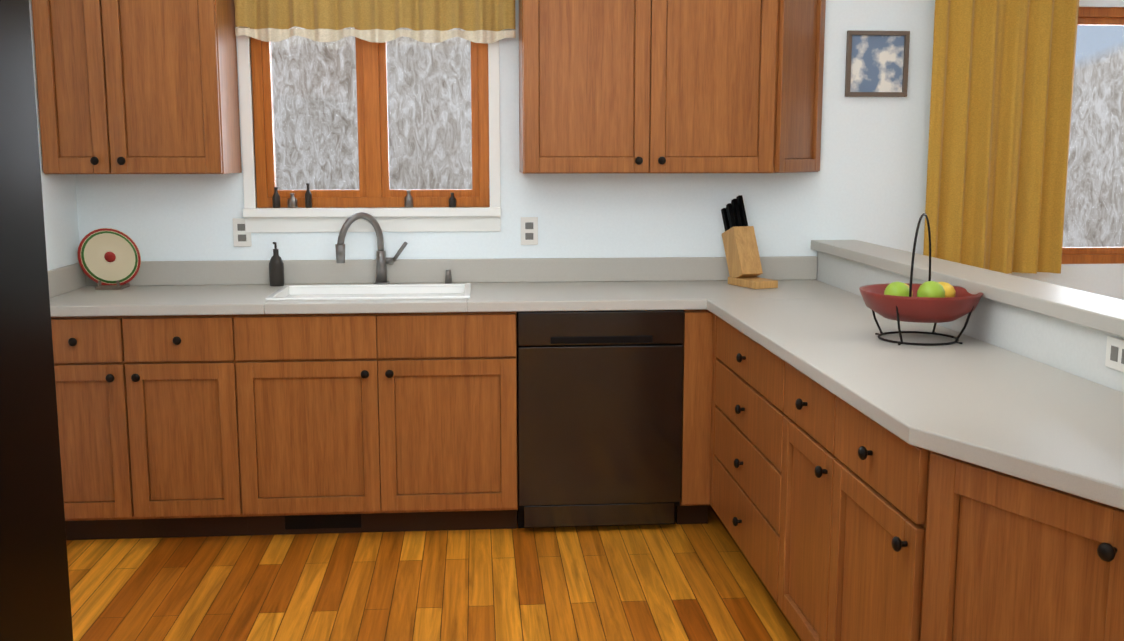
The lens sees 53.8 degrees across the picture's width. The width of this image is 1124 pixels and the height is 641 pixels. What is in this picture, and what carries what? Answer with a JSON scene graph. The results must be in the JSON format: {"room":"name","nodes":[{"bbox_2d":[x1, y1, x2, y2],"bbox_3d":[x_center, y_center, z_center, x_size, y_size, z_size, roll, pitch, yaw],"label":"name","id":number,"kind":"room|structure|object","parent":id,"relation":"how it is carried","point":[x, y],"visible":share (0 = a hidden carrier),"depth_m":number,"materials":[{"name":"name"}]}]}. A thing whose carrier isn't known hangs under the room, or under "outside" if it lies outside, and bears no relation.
{"room":"kitchen","nodes":[
{"label":"kitchen","id":0,"kind":"room"},
{"bbox_2d":[29,0,79,270],"bbox_3d":[-1.778,-0.079,0.995,0.160,2.750,7.060,-1,9,-4],"label":"wall","id":1,"kind":"structure","parent":0,"point":[59,196],"depth_m":4.29,"materials":[{"name":"paint"}]},
{"bbox_2d":[66,505,801,640],"bbox_3d":[1.586,1.289,1.547,6.920,0.120,7.220,-1,9,-4],"label":"floor","id":2,"kind":"structure","parent":0,"point":[683,582],"depth_m":3.73,"materials":[{"name":"brown wood"}]},
{"bbox_2d":[0,0,72,640],"bbox_3d":[-1.347,0.280,1.830,0.780,1.792,0.915,-1,9,-4],"label":"refrigerator","id":3,"kind":"object","parent":2,"relation":"on","point":[35,602],"visible":1,"depth_m":2.14,"materials":[{"name":"black metal"}]},
{"bbox_2d":[51,316,154,539],"bbox_3d":[-1.748,0.369,4.337,0.397,0.870,0.602,-1,9,-4],"label":"base cabinet","id":4,"kind":"object","parent":2,"relation":"on","point":[101,382],"depth_m":4.05,"materials":[{"name":"brown wood"}]},
{"bbox_2d":[143,314,262,537],"bbox_3d":[-1.415,0.365,4.362,0.519,0.870,0.602,-1,9,-4],"label":"base cabinet","id":5,"kind":"object","parent":2,"relation":"on","point":[169,426],"depth_m":4.08,"materials":[{"name":"brown wood"}]},
{"bbox_2d":[255,312,517,534],"bbox_3d":[-0.735,0.357,4.415,1.092,0.870,0.602,-1,9,-4],"label":"base cabinet","id":6,"kind":"object","parent":2,"relation":"on","point":[369,422],"depth_m":4.13,"materials":[{"name":"brown wood"}]},
{"bbox_2d":[48,212,711,316],"bbox_3d":[-0.718,-0.241,4.311,2.460,0.341,0.631,-1,9,-4],"label":"countertop","id":7,"kind":"structure","parent":6,"relation":"on","point":[382,284],"depth_m":4.49,"materials":[{"name":"white stone"}]},
{"bbox_2d":[78,228,140,289],"bbox_3d":[-1.810,-0.252,4.440,0.244,0.245,0.110,-1,9,-4],"label":"decorative plate","id":8,"kind":"object","parent":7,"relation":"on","point":[109,258],"visible":1,"depth_m":4.43,"materials":[{"name":"beige ceramic"}]},
{"bbox_2d":[269,242,283,285],"bbox_3d":[-1.169,-0.233,4.524,0.060,0.183,0.070,-1,9,-4],"label":"soap dispenser","id":9,"kind":"object","parent":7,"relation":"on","point":[276,270],"visible":1,"depth_m":4.51,"materials":[{"name":"grey plastic"}]},
{"bbox_2d":[265,283,470,309],"bbox_3d":[-0.735,-0.095,4.320,0.754,0.045,0.424,-1,9,-4],"label":"sink","id":10,"kind":"object","parent":7,"relation":"in","point":[379,291],"depth_m":4.49,"materials":[{"name":"white ceramic"}]},
{"bbox_2d":[335,212,452,285],"bbox_3d":[-0.682,-0.291,4.513,0.462,0.303,0.167,-1,9,-4],"label":"faucet","id":11,"kind":"object","parent":7,"relation":"on","point":[383,270],"depth_m":4.61,"materials":[{"name":"silver metal"}]},
{"bbox_2d":[516,310,683,527],"bbox_3d":[0.124,0.350,4.470,0.622,0.868,0.620,-1,9,-4],"label":"dishwasher","id":12,"kind":"object","parent":2,"relation":"on","point":[599,414],"visible":0.79,"depth_m":4.17,"materials":[{"name":"black metal"}]},
{"bbox_2d":[709,314,776,593],"bbox_3d":[0.895,0.460,3.729,0.577,0.870,1.032,-1,9,-4],"label":"base cabinet","id":13,"kind":"object","parent":2,"relation":"on","point":[743,450],"depth_m":3.68,"materials":[{"name":"brown wood"}]},
{"bbox_2d":[700,256,1123,509],"bbox_3d":[0.922,0.046,3.080,0.614,0.139,3.399,-1,9,-4],"label":"countertop","id":14,"kind":"structure","parent":13,"relation":"on","point":[982,404],"depth_m":2.61,"materials":[{"name":"white"}]},
{"bbox_2d":[721,195,777,288],"bbox_3d":[0.757,-0.328,4.544,0.110,0.363,0.304,-4,9,-24],"label":"knife block","id":15,"kind":"object","parent":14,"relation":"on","point":[742,253],"visible":1,"depth_m":4.54,"materials":[{"name":"brown wood"}]},
{"bbox_2d":[859,213,982,345],"bbox_3d":[1.036,-0.126,3.196,0.342,0.366,0.342,-1,9,-4],"label":"fruit bowl","id":16,"kind":"object","parent":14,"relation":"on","point":[930,301],"visible":1,"depth_m":3.12,"materials":[{"name":"red"}]},
{"bbox_2d":[771,356,820,640],"bbox_3d":[0.950,0.566,3.024,0.577,0.870,0.522,-1,9,-4],"label":"base cabinet","id":17,"kind":"object","parent":2,"relation":"on","point":[798,395],"depth_m":3.13,"materials":[{"name":"brown wood"}]},
{"bbox_2d":[813,386,916,640],"bbox_3d":[0.984,0.631,2.597,0.577,0.870,0.591,-1,9,-4],"label":"base cabinet","id":18,"kind":"object","parent":2,"relation":"on","point":[841,520],"depth_m":2.60,"materials":[{"name":"brown wood"}]},
{"bbox_2d":[811,240,1123,392],"bbox_3d":[1.305,0.448,3.106,0.200,1.080,3.528,-1,9,-4],"label":"wall","id":19,"kind":"structure","parent":2,"relation":"on","point":[1067,329],"depth_m":3.04,"materials":[{"name":"white paint"}]},
{"bbox_2d":[1105,336,1123,371],"bbox_3d":[1.271,0.079,2.517,0.008,0.072,0.116,-1,9,-4],"label":"outlet","id":20,"kind":"object","parent":19,"relation":"in","point":[1114,359],"visible":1,"depth_m":2.54,"materials":[{"name":"white plastic"}]},
{"bbox_2d":[905,447,1123,640],"bbox_3d":[1.034,0.727,1.955,0.577,0.870,0.835,-1,9,-4],"label":"base cabinet","id":21,"kind":"object","parent":2,"relation":"on","point":[996,556],"depth_m":2.06,"materials":[{"name":"brown wood"}]},
{"bbox_2d":[75,0,1123,299],"bbox_3d":[1.311,-0.653,4.814,6.920,2.750,0.160,-1,9,-4],"label":"wall","id":22,"kind":"structure","parent":0,"point":[867,182],"depth_m":4.67,"materials":[{"name":"paint"}]},
{"bbox_2d":[32,0,241,173],"bbox_3d":[-1.625,-1.102,4.237,0.661,1.070,0.382,-1,9,-4],"label":"upper cabinet","id":23,"kind":"object","parent":22,"relation":"attached to","point":[137,86],"visible":0.98,"depth_m":4.12,"materials":[{"name":"brown wood"}]},
{"bbox_2d":[233,218,251,246],"bbox_3d":[-1.319,-0.362,4.562,0.072,0.116,0.008,-1,9,-4],"label":"electrical outlet","id":24,"kind":"object","parent":22,"relation":"attached to","point":[241,238],"visible":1,"depth_m":4.56,"materials":[{"name":"white plastic"}]},
{"bbox_2d":[237,26,500,232],"bbox_3d":[-0.785,-0.880,4.589,1.050,1.015,0.210,-1,9,-4],"label":"window","id":25,"kind":"structure","parent":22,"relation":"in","point":[477,207],"depth_m":4.57,"materials":[{"name":"brown wood"}]},
{"bbox_2d":[272,187,280,207],"bbox_3d":[-1.174,-0.506,4.546,0.031,0.085,0.031,-3,9,-19],"label":"bottle","id":26,"kind":"object","parent":25,"relation":"attached to","point":[276,197],"depth_m":4.54,"materials":[{"name":"grey glass"}]},
{"bbox_2d":[288,193,297,207],"bbox_3d":[-1.109,-0.494,4.553,0.039,0.060,0.039,-3,9,-19],"label":"bottle","id":27,"kind":"object","parent":25,"relation":"attached to","point":[292,201],"depth_m":4.54,"materials":[{"name":"grey"}]},
{"bbox_2d":[305,183,311,207],"bbox_3d":[-1.044,-0.514,4.555,0.027,0.100,0.027,-3,9,-19],"label":"bottle","id":28,"kind":"object","parent":25,"relation":"attached to","point":[308,196],"depth_m":4.55,"materials":[{"name":"grey glass"}]},
{"bbox_2d":[404,190,412,207],"bbox_3d":[-0.635,-0.504,4.589,0.035,0.070,0.035,-3,9,-19],"label":"bottle","id":29,"kind":"object","parent":25,"relation":"attached to","point":[408,201],"depth_m":4.58,"materials":[{"name":"grey glass"}]},
{"bbox_2d":[449,193,455,206],"bbox_3d":[-0.456,-0.501,4.604,0.031,0.060,0.031,-3,9,-19],"label":"bottle","id":30,"kind":"object","parent":25,"relation":"attached to","point":[452,200],"depth_m":4.59,"materials":[{"name":"grey glass"}]},
{"bbox_2d":[234,0,515,43],"bbox_3d":[-0.740,-1.447,4.394,1.112,0.678,0.110,-1,9,-4],"label":"window valance","id":31,"kind":"object","parent":22,"relation":"attached to","point":[436,21],"visible":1,"depth_m":4.40,"materials":[{"name":"yellow fabric"}]},
{"bbox_2d":[521,217,537,244],"bbox_3d":[-0.137,-0.376,4.653,0.072,0.116,0.008,-1,9,-4],"label":"electrical outlet","id":32,"kind":"object","parent":22,"relation":"attached to","point":[529,230],"visible":1,"depth_m":4.65,"materials":[{"name":"white plastic"}]},
{"bbox_2d":[518,0,797,173],"bbox_3d":[0.357,-1.128,4.405,1.045,1.070,0.350,-1,9,-4],"label":"upper cabinet","id":33,"kind":"object","parent":22,"relation":"attached to","point":[670,86],"depth_m":4.27,"materials":[{"name":"brown wood"}]},
{"bbox_2d":[794,0,825,172],"bbox_3d":[0.931,-1.134,4.450,0.351,1.070,0.350,-1,9,-4],"label":"upper cabinet","id":34,"kind":"object","parent":22,"relation":"attached to","point":[811,13],"depth_m":4.55,"materials":[{"name":"brown wood"}]},
{"bbox_2d":[845,30,909,96],"bbox_3d":[1.326,-1.079,4.656,0.265,0.270,0.020,-1,9,-4],"label":"picture frame","id":35,"kind":"object","parent":22,"relation":"attached to","point":[877,63],"visible":0.98,"depth_m":4.66,"materials":[{"name":"brown"}]},
{"bbox_2d":[1061,7,1123,263],"bbox_3d":[3.237,-0.814,4.942,2.237,1.104,0.159,-1,9,-4],"label":"window","id":36,"kind":"structure","parent":22,"relation":"in","point":[1100,16],"depth_m":4.86,"materials":[{"name":"brown wood"}]},
{"bbox_2d":[923,0,1078,273],"bbox_3d":[2.952,-1.013,4.739,3.033,1.604,0.132,-1,9,-4],"label":"curtain","id":37,"kind":"object","parent":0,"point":[1002,81],"depth_m":4.66,"materials":[{"name":"yellow fabric"}]},
{"label":"outside","id":38,"kind":"structure","parent":0,"visible":0},
{"bbox_2d":[271,25,1123,246],"bbox_3d":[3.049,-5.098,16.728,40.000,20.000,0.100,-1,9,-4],"label":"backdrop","id":39,"kind":"structure","parent":38,"point":[429,127],"depth_m":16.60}
]}

